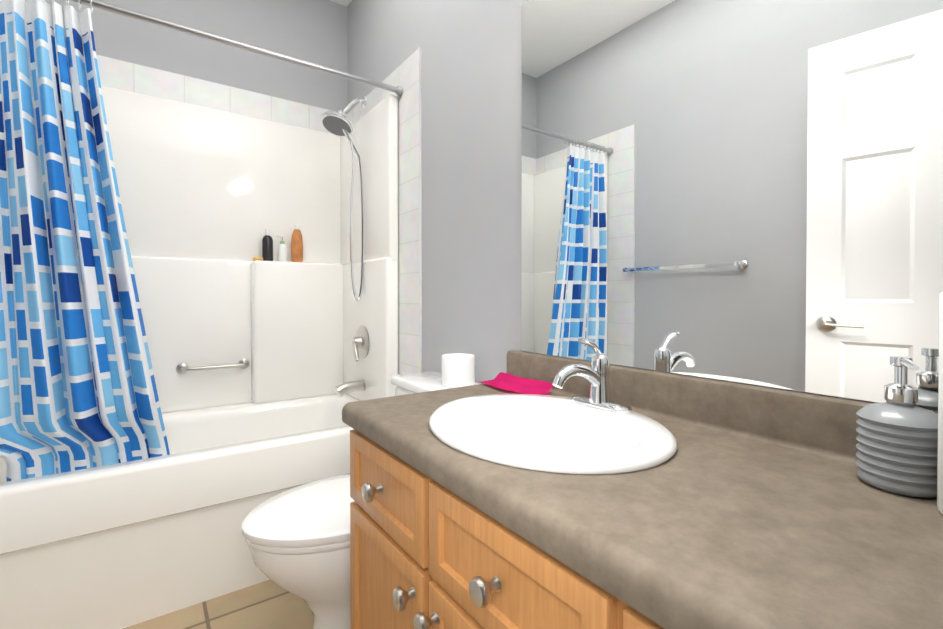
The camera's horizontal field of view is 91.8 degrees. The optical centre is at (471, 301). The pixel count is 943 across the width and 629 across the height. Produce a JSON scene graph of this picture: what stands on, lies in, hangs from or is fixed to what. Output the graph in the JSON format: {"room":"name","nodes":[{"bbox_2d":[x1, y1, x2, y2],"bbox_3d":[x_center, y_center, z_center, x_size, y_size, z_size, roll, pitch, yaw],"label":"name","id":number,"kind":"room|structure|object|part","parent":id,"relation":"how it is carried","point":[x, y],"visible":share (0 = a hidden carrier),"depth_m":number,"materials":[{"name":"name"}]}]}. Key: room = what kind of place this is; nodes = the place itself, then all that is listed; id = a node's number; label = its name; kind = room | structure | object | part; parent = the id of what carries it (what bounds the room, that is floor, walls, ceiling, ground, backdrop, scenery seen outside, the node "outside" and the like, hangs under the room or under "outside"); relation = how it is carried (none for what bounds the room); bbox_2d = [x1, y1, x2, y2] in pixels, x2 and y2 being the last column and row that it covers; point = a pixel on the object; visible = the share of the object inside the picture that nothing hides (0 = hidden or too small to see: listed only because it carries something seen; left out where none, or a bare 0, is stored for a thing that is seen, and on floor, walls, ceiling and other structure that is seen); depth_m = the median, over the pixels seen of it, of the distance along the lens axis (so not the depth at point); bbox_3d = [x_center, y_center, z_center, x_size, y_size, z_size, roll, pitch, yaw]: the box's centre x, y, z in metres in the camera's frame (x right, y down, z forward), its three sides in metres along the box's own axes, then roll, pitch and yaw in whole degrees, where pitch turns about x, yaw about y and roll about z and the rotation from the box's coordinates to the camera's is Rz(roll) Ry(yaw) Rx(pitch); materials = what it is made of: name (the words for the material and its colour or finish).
{"room":"bathroom","nodes":[
{"label":"bathroom","id":0,"kind":"room"},
{"bbox_2d":[45,0,347,113],"bbox_3d":[-1.401,-0.354,2.335,1.550,2.800,0.100,0,1,-35],"label":"wall","id":1,"kind":"structure","parent":0,"point":[314,31],"depth_m":2.40,"materials":[{"name":"paint"}]},
{"bbox_2d":[96,55,346,132],"bbox_3d":[-1.369,-1.029,2.282,1.528,0.170,0.010,0,1,-35],"label":"wall tile","id":2,"kind":"structure","parent":1,"relation":"attached to","point":[130,77],"depth_m":2.29,"materials":[{"name":"white tile"}]},
{"bbox_2d":[123,580,313,628],"bbox_3d":[-0.577,1.110,1.190,1.750,0.100,2.950,0,1,-35],"label":"floor","id":3,"kind":"structure","parent":0,"point":[268,604],"depth_m":1.55,"materials":[{"name":"tile"}]},
{"bbox_2d":[0,86,397,628],"bbox_3d":[-1.129,-0.002,1.956,1.524,2.105,0.830,0,1,-35],"label":"shower","id":4,"kind":"object","parent":3,"relation":"on","point":[264,254],"visible":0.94,"depth_m":2.19,"materials":[{"name":"plastic"}]},
{"bbox_3d":[-0.620,0.300,2.320,0.149,0.356,0.168,0,1,-35],"label":"tub valve spout","id":5,"kind":"part","parent":4,"relation":"part of","materials":[{"name":"silver metal"}]},
{"bbox_2d":[242,371,480,628],"bbox_3d":[-0.336,0.673,1.508,0.762,0.765,0.456,0,1,-35],"label":"toilet","id":6,"kind":"object","parent":3,"relation":"on","point":[297,540],"visible":0.44,"depth_m":1.29,"materials":[{"name":"ceramic"}]},
{"bbox_2d":[442,353,474,387],"bbox_3d":[-0.046,0.238,1.598,0.116,0.102,0.116,0,1,-35],"label":"toilet paper roll","id":7,"kind":"object","parent":6,"relation":"on","point":[458,369],"visible":1,"depth_m":1.55,"materials":[{"name":"white paper"}]},
{"bbox_2d":[342,338,942,628],"bbox_3d":[0.244,0.573,0.834,0.606,0.981,1.223,0,1,-35],"label":"bathroom vanity","id":8,"kind":"object","parent":3,"relation":"on","point":[598,491],"visible":1,"depth_m":0.69,"materials":[{"name":"brown wood"}]},
{"bbox_2d":[479,372,552,394],"bbox_3d":[0.124,0.238,1.348,0.104,0.026,0.245,0,1,-35],"label":"cloth","id":9,"kind":"object","parent":8,"relation":"on","point":[506,381],"visible":0.9,"depth_m":1.32,"materials":[{"name":"pink fabric"}]},
{"bbox_2d":[429,394,676,473],"bbox_3d":[0.148,0.285,0.952,0.452,0.245,0.532,0,1,-35],"label":"sink","id":10,"kind":"object","parent":8,"relation":"in","point":[494,433],"depth_m":1.00,"materials":[{"name":"white ceramic"}]},
{"bbox_2d":[552,338,631,413],"bbox_3d":[0.247,0.161,1.021,0.176,0.161,0.158,0,1,-35],"label":"faucet","id":11,"kind":"object","parent":8,"relation":"on","point":[599,400],"depth_m":1.04,"materials":[{"name":"silver metal"}]},
{"bbox_2d":[856,356,937,497],"bbox_3d":[0.619,0.172,0.659,0.098,0.188,0.098,0,1,-35],"label":"soap dispenser","id":12,"kind":"object","parent":8,"relation":"on","point":[897,444],"visible":0.92,"depth_m":0.63,"materials":[{"name":"grey ceramic"}]},
{"bbox_2d":[937,292,942,514],"bbox_3d":[0.637,0.116,0.537,0.137,0.302,0.126,0,1,-35],"label":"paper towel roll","id":13,"kind":"object","parent":8,"relation":"on","point":[940,456],"visible":1,"depth_m":0.57,"materials":[{"name":"white paper"}]},
{"bbox_2d":[330,0,351,6],"bbox_3d":[-0.577,-1.790,1.155,1.750,0.100,2.950,0,1,-35],"label":"ceiling","id":14,"kind":"structure","parent":0,"point":[346,3],"depth_m":2.68,"materials":[{"name":"white paint"}]},
{"bbox_2d":[347,0,937,412],"bbox_3d":[0.096,-0.346,1.649,0.100,2.800,2.950,0,1,-35],"label":"wall","id":15,"kind":"structure","parent":0,"point":[471,108],"depth_m":1.73,"materials":[{"name":"paint"}]},
{"bbox_2d":[347,47,421,374],"bbox_3d":[-0.484,-0.035,2.376,0.010,2.160,0.900,0,1,-35],"label":"wall tile","id":16,"kind":"structure","parent":15,"relation":"attached to","point":[406,74],"depth_m":2.08,"materials":[{"name":"white tile"}]},
{"bbox_2d":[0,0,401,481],"bbox_3d":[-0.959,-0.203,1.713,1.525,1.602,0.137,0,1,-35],"label":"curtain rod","id":17,"kind":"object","parent":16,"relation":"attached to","point":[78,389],"visible":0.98,"depth_m":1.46,"materials":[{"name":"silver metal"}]},
{"bbox_2d":[0,0,169,481],"bbox_3d":[-1.295,-0.171,1.476,0.544,1.545,0.137,0,1,-35],"label":"shower curtain","id":18,"kind":"object","parent":17,"relation":"hanging from","point":[78,390],"depth_m":1.46,"materials":[{"name":"fabric"}]},
{"bbox_2d":[521,0,942,411],"bbox_3d":[0.503,-0.387,0.981,0.004,1.101,1.181,0,1,-35],"label":"mirror","id":19,"kind":"object","parent":15,"relation":"attached to","point":[746,191],"visible":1,"depth_m":0.93,"materials":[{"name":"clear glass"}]}
]}

